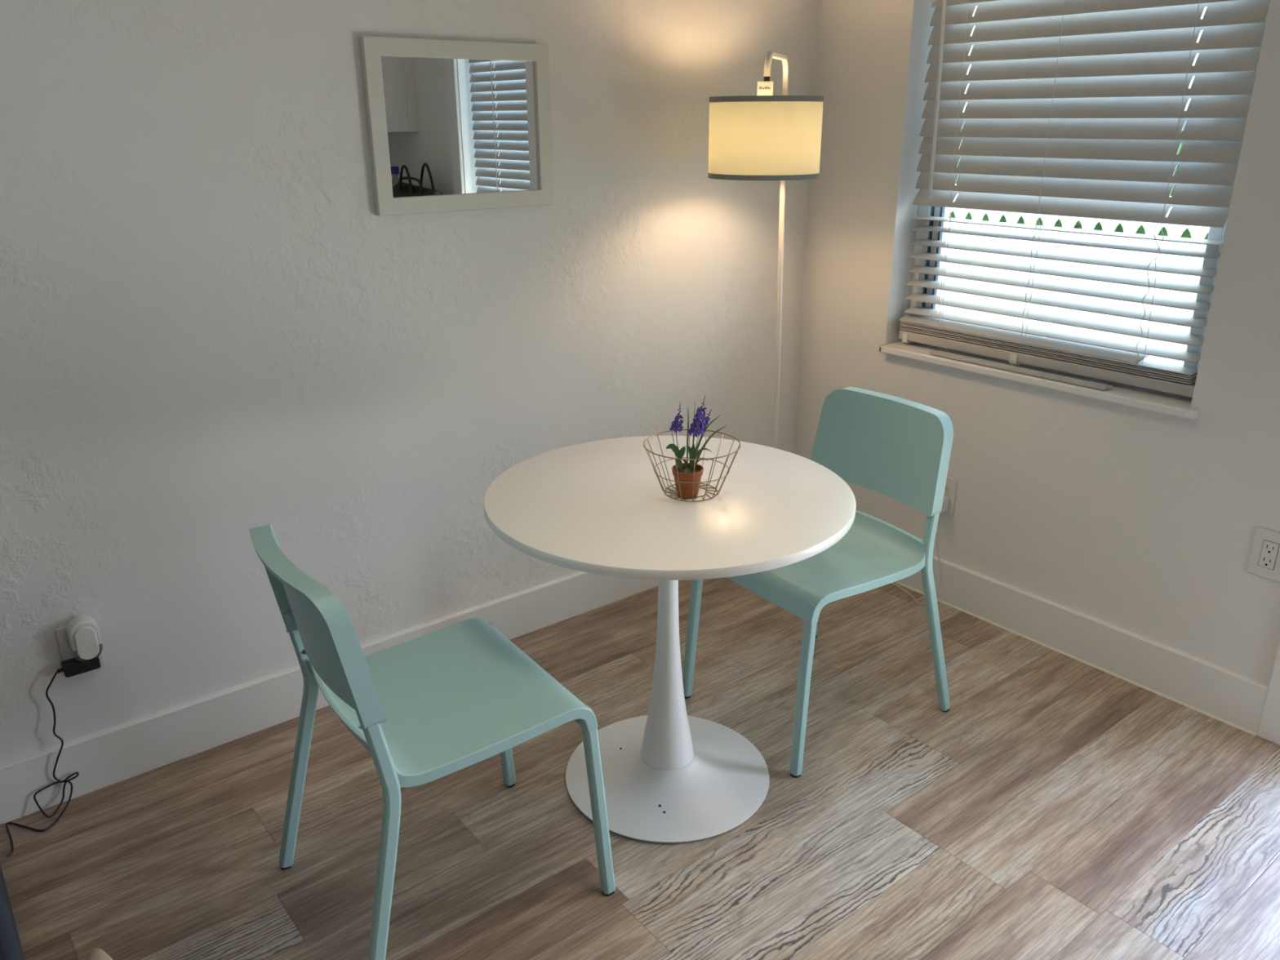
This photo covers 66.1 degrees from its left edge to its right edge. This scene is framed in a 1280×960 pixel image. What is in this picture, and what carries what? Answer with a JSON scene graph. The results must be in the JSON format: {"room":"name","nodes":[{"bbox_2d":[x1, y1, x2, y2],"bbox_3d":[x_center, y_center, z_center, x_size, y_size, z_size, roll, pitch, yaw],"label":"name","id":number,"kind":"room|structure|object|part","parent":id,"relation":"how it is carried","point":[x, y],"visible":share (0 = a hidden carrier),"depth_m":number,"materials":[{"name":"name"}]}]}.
{"room":"dining room","nodes":[
{"label":"dining room","id":0,"kind":"room"},
{"bbox_2d":[0,0,818,764],"bbox_3d":[-1.213,-0.431,2.074,4.720,2.540,0.160,-16,25,-36],"label":"wall","id":1,"kind":"structure","parent":0,"point":[213,331],"depth_m":2.36,"materials":[{"name":"white paint"}]},
{"bbox_2d":[55,618,105,666],"bbox_3d":[-1.260,0.378,2.216,0.080,0.120,0.006,-16,25,-36],"label":"wall outlet","id":2,"kind":"object","parent":1,"relation":"attached to","point":[65,650],"visible":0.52,"depth_m":2.19,"materials":[{"name":"white plastic"}]},
{"bbox_2d":[5,656,100,857],"bbox_3d":[-1.330,0.591,2.186,0.109,0.345,0.293,10,23,26],"label":"power adapter","id":3,"kind":"object","parent":2,"relation":"attached to","point":[70,667],"visible":0.98,"depth_m":2.20,"materials":[{"name":"black plastic"}]},
{"bbox_2d":[66,615,102,662],"bbox_3d":[-1.237,0.355,2.191,0.060,0.100,0.044,-16,25,-36],"label":"air freshener","id":4,"kind":"object","parent":2,"relation":"attached to","point":[82,632],"visible":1,"depth_m":2.17,"materials":[{"name":"white plastic"}]},
{"bbox_2d":[71,643,102,662],"bbox_3d":[-1.236,0.386,2.202,0.059,0.034,0.026,-16,25,-36],"label":"night light","id":5,"kind":"object","parent":4,"relation":"on","point":[86,651],"depth_m":2.18,"materials":[{"name":"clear plastic"}]},
{"bbox_2d":[0,571,658,825],"bbox_3d":[-1.153,0.625,2.390,4.400,0.139,0.016,-16,25,-36],"label":"baseboard","id":6,"kind":"structure","parent":1,"relation":"attached to","point":[105,757],"depth_m":2.44,"materials":[{"name":"white paint"}]},
{"bbox_2d":[359,35,554,216],"bbox_3d":[-0.435,-0.876,2.444,0.502,0.395,0.021,-16,25,-36],"label":"wall mirror","id":7,"kind":"object","parent":1,"relation":"attached to","point":[453,125],"visible":1,"depth_m":2.43,"materials":[{"name":"white wood"}]},
{"bbox_2d":[381,56,538,197],"bbox_3d":[-0.435,-0.876,2.445,0.430,0.323,0.003,-16,25,-36],"label":"mirror glass","id":8,"kind":"object","parent":7,"relation":"attached to","point":[452,126],"depth_m":2.43,"materials":[{"name":"silver metal"}]},
{"bbox_2d":[0,577,1279,959],"bbox_3d":[-0.008,1.185,1.058,4.400,0.001,3.700,-16,25,-36],"label":"floor","id":9,"kind":"structure","parent":0,"point":[1060,806],"depth_m":2.16,"materials":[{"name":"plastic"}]},
{"bbox_2d":[0,864,24,959],"bbox_3d":[-1.816,0.709,1.186,1.724,0.820,0.890,-16,25,-36],"label":"sofa","id":10,"kind":"object","parent":9,"relation":"on","point":[11,948],"visible":1,"depth_m":1.36,"materials":[{"name":"fabric"}]},
{"bbox_2d":[87,948,112,959],"bbox_3d":[-0.953,0.906,1.738,0.084,0.062,0.265,-12,23,-29],"label":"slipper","id":11,"kind":"object","parent":9,"relation":"on","point":[98,953],"visible":1,"depth_m":1.81,"materials":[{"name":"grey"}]},
{"bbox_2d":[248,524,615,959],"bbox_3d":[-0.398,0.455,1.886,0.540,0.800,0.508,-14,24,-33],"label":"dining chair","id":12,"kind":"object","parent":9,"relation":"on","point":[451,699],"visible":1,"depth_m":1.80,"materials":[{"name":"green paint"}]},
{"bbox_3d":[-0.696,0.529,1.972,0.129,0.599,0.049,-6,21,-16],"label":"leg","id":13,"kind":"part","parent":12,"relation":"part of","materials":[{"name":"green paint"}]},
{"bbox_3d":[-0.572,0.234,1.675,0.104,0.238,0.420,-14,24,-33],"label":"backrest","id":14,"kind":"part","parent":12,"relation":"part of","materials":[{"name":"green paint"}]},
{"bbox_3d":[-0.446,0.650,1.639,0.049,0.599,0.129,14,25,35],"label":"leg","id":15,"kind":"part","parent":12,"relation":"part of","materials":[{"name":"green paint"}]},
{"bbox_3d":[-0.376,0.406,1.885,0.426,0.097,0.429,-14,24,-33],"label":"seat","id":16,"kind":"part","parent":12,"relation":"part of","materials":[{"name":"green paint"}]},
{"bbox_3d":[-0.320,0.514,2.232,0.030,0.438,0.069,16,26,37],"label":"leg","id":17,"kind":"part","parent":12,"relation":"part of","materials":[{"name":"green paint"}]},
{"bbox_3d":[-0.085,0.629,1.918,0.069,0.438,0.030,-8,21,-19],"label":"leg","id":18,"kind":"part","parent":12,"relation":"part of","materials":[{"name":"green paint"}]},
{"bbox_2d":[484,435,856,843],"bbox_3d":[0.064,0.364,2.231,0.785,0.727,0.785,-9,22,-21],"label":"pedestal table","id":19,"kind":"object","parent":9,"relation":"on","point":[600,507],"visible":0.98,"depth_m":2.16,"materials":[{"name":"white laminate"}]},
{"bbox_2d":[643,429,741,502],"bbox_3d":[0.109,-0.025,2.079,0.205,0.109,0.205,-16,25,-36],"label":"wire basket","id":20,"kind":"object","parent":19,"relation":"on","point":[722,433],"visible":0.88,"depth_m":2.06,"materials":[{"name":"gold metal"}]},
{"bbox_2d":[666,395,726,498],"bbox_3d":[0.114,-0.072,2.045,0.117,0.216,0.067,-8,22,-21],"label":"potted flowers","id":21,"kind":"object","parent":20,"relation":"in","point":[686,469],"visible":0.98,"depth_m":2.04,"materials":[{"name":"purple plant"}]},
{"bbox_3d":[0.100,0.003,2.066,0.067,0.060,0.067,-16,25,-36],"label":"pot","id":22,"kind":"part","parent":21,"relation":"part of","materials":[{"name":"ceramic"}]},
{"bbox_2d":[707,51,823,448],"bbox_3d":[0.395,-0.385,2.938,0.306,1.642,0.466,17,26,39],"label":"floor lamp","id":23,"kind":"object","parent":9,"relation":"on","point":[764,135],"visible":0.84,"depth_m":2.56,"materials":[{"name":"beige fabric"}]},
{"bbox_3d":[0.339,-0.930,2.672,0.303,0.206,0.303,-16,25,-36],"label":"lamp shade","id":24,"kind":"part","parent":23,"relation":"part of","materials":[{"name":"fabric"}]},
{"bbox_3d":[0.378,-1.142,2.710,0.015,0.064,0.246,7,21,19],"label":"arm","id":25,"kind":"part","parent":23,"relation":"part of","materials":[{"name":"white metal"}]},
{"bbox_2d":[682,386,953,777],"bbox_3d":[0.456,0.218,2.516,0.540,0.800,0.508,-14,24,-33],"label":"dining chair","id":26,"kind":"object","parent":9,"relation":"on","point":[897,448],"visible":0.65,"depth_m":2.45,"materials":[{"name":"green paint"}]},
{"bbox_3d":[0.144,0.375,2.603,0.069,0.438,0.030,-8,22,-19],"label":"leg","id":27,"kind":"part","parent":26,"relation":"part of","materials":[{"name":"green paint"}]},
{"bbox_3d":[0.383,0.489,2.291,0.030,0.438,0.069,16,26,37],"label":"leg","id":28,"kind":"part","parent":26,"relation":"part of","materials":[{"name":"green paint"}]},
{"bbox_3d":[0.502,0.206,2.831,0.049,0.599,0.129,14,25,34],"label":"leg","id":29,"kind":"part","parent":26,"relation":"part of","materials":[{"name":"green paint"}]},
{"bbox_3d":[0.434,0.180,2.485,0.426,0.097,0.429,-14,24,-33],"label":"seat","id":30,"kind":"part","parent":26,"relation":"part of","materials":[{"name":"green paint"}]},
{"bbox_3d":[0.626,-0.088,2.534,0.104,0.238,0.420,-14,24,-33],"label":"backrest","id":31,"kind":"part","parent":26,"relation":"part of","materials":[{"name":"green paint"}]},
{"bbox_3d":[0.755,0.327,2.500,0.129,0.599,0.049,-7,21,-17],"label":"leg","id":32,"kind":"part","parent":26,"relation":"part of","materials":[{"name":"green paint"}]},
{"bbox_2d":[890,496,948,604],"bbox_3d":[0.772,0.186,3.244,0.471,0.356,0.110,12,23,30],"label":"power cord","id":33,"kind":"object","parent":9,"relation":"on","point":[945,500],"visible":0.48,"depth_m":3.12,"materials":[{"name":"white plastic"}]},
{"bbox_2d":[794,0,1279,684],"bbox_3d":[1.772,-0.411,1.980,0.160,2.540,3.700,-16,25,-36],"label":"wall","id":34,"kind":"structure","parent":0,"point":[1144,522],"depth_m":2.78,"materials":[{"name":"white paint"}]},
{"bbox_2d":[943,476,956,515],"bbox_3d":[0.959,0.045,3.103,0.007,0.120,0.080,-16,25,-36],"label":"wall outlet","id":35,"kind":"object","parent":34,"relation":"attached to","point":[951,483],"visible":0.39,"depth_m":3.08,"materials":[{"name":"white plastic"}]},
{"bbox_2d":[944,485,948,494],"bbox_3d":[0.957,0.029,3.095,0.002,0.028,0.033,-16,25,-36],"label":"receptacle","id":36,"kind":"object","parent":35,"relation":"attached to","point":[946,491],"depth_m":3.09,"materials":[{"name":"white plastic"}]},
{"bbox_2d":[879,14,1267,419],"bbox_3d":[1.138,-0.915,2.620,0.190,1.312,0.970,-16,25,-36],"label":"window","id":37,"kind":"structure","parent":34,"relation":"in","point":[1164,402],"depth_m":2.74,"materials":[{"name":"white plastic"}]},
{"bbox_2d":[929,350,1111,390],"bbox_3d":[1.073,-0.320,2.820,0.034,0.008,0.553,-16,25,-36],"label":"blind slat","id":38,"kind":"object","parent":37,"relation":"on","point":[962,357],"visible":1,"depth_m":2.79,"materials":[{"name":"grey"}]},
{"bbox_3d":[1.119,-0.303,2.827,0.135,0.022,0.970,-16,25,-36],"label":"sill","id":39,"kind":"part","parent":37,"relation":"part of","materials":[{"name":"white paint"}]},
{"bbox_3d":[1.185,-0.941,2.665,0.032,1.215,0.858,-16,25,-36],"label":"sash","id":40,"kind":"part","parent":37,"relation":"part of","materials":[{"name":"white plastic"}]},
{"bbox_2d":[898,0,1270,397],"bbox_3d":[1.146,-0.934,2.627,0.106,1.284,0.926,-16,25,-36],"label":"window blind","id":41,"kind":"object","parent":37,"relation":"attached to","point":[1073,108],"visible":0.98,"depth_m":2.61,"materials":[{"name":"grey"}]},
{"bbox_3d":[0.924,-0.658,2.993,0.012,0.360,0.009,-10,23,-26],"label":"lift cord","id":42,"kind":"part","parent":41,"relation":"part of","materials":[{"name":"white fabric"}]},
{"bbox_3d":[0.947,-1.011,2.866,0.091,1.200,0.009,-16,25,-36],"label":"ladder cord","id":43,"kind":"part","parent":41,"relation":"part of","materials":[{"name":"white fabric"}]},
{"bbox_3d":[1.100,-0.581,2.782,0.008,0.360,0.014,5,21,14],"label":"lift cord","id":44,"kind":"part","parent":41,"relation":"part of","materials":[{"name":"white fabric"}]},
{"bbox_3d":[1.125,-0.934,2.655,0.091,1.200,0.010,-16,25,-36],"label":"ladder cord","id":45,"kind":"part","parent":41,"relation":"part of","materials":[{"name":"white fabric"}]},
{"bbox_3d":[1.142,-0.349,2.833,0.065,0.029,0.920,-16,25,-36],"label":"rail","id":46,"kind":"part","parent":41,"relation":"part of","materials":[{"name":"grey plastic"}]},
{"bbox_3d":[1.311,-0.491,2.536,0.013,0.361,0.026,-16,25,-36],"label":"lift cord","id":47,"kind":"part","parent":41,"relation":"part of","materials":[{"name":"white fabric"}]},
{"bbox_3d":[1.334,-0.844,2.408,0.091,1.200,0.020,-16,25,-36],"label":"ladder cord","id":48,"kind":"part","parent":41,"relation":"part of","materials":[{"name":"white fabric"}]},
{"bbox_2d":[894,555,1268,735],"bbox_3d":[1.069,0.365,3.067,0.016,0.139,1.609,-16,25,-36],"label":"baseboard","id":49,"kind":"structure","parent":34,"relation":"attached to","point":[1237,699],"depth_m":2.77,"materials":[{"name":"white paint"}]},
{"bbox_2d":[1246,527,1279,582],"bbox_3d":[1.527,0.181,2.388,0.007,0.120,0.080,-16,25,-36],"label":"wall outlet","id":50,"kind":"object","parent":34,"relation":"attached to","point":[1264,561],"visible":1,"depth_m":2.39,"materials":[{"name":"white plastic"}]},
{"bbox_2d":[1257,540,1279,569],"bbox_3d":[1.526,0.182,2.387,0.002,0.067,0.033,-16,25,-36],"label":"receptacle","id":51,"kind":"object","parent":50,"relation":"attached to","point":[1268,550],"depth_m":2.39,"materials":[{"name":"white plastic"}]},
{"bbox_2d":[1256,641,1279,745],"bbox_3d":[1.821,-0.242,1.824,0.020,2.130,0.830,-16,25,-36],"label":"trim","id":52,"kind":"structure","parent":34,"relation":"attached to","point":[1268,728],"depth_m":2.45,"materials":[{"name":"white paint"}]},
{"label":"outside","id":53,"kind":"structure","parent":0,"visible":0},
{"bbox_3d":[4.870,-1.687,9.361,13.840,0.100,20.000,-16,25,-36],"label":"ground","id":54,"kind":"structure","parent":53,"visible":0},
{"bbox_2d":[937,184,1209,364],"bbox_3d":[2.612,-1.541,7.189,0.030,1.150,6.532,-16,25,-36],"label":"window pane","id":55,"kind":"structure","parent":54,"relation":"on","point":[1197,232],"depth_m":6.70,"materials":[{"name":"clear glass"}]},
{"bbox_2d":[948,128,1208,239],"bbox_3d":[3.053,-2.002,7.702,0.680,1.798,8.104,-16,25,-36],"label":"hedge","id":56,"kind":"object","parent":54,"relation":"on","point":[1186,233],"visible":0.02,"depth_m":7.42,"materials":[{"name":"green plant"}]}
]}

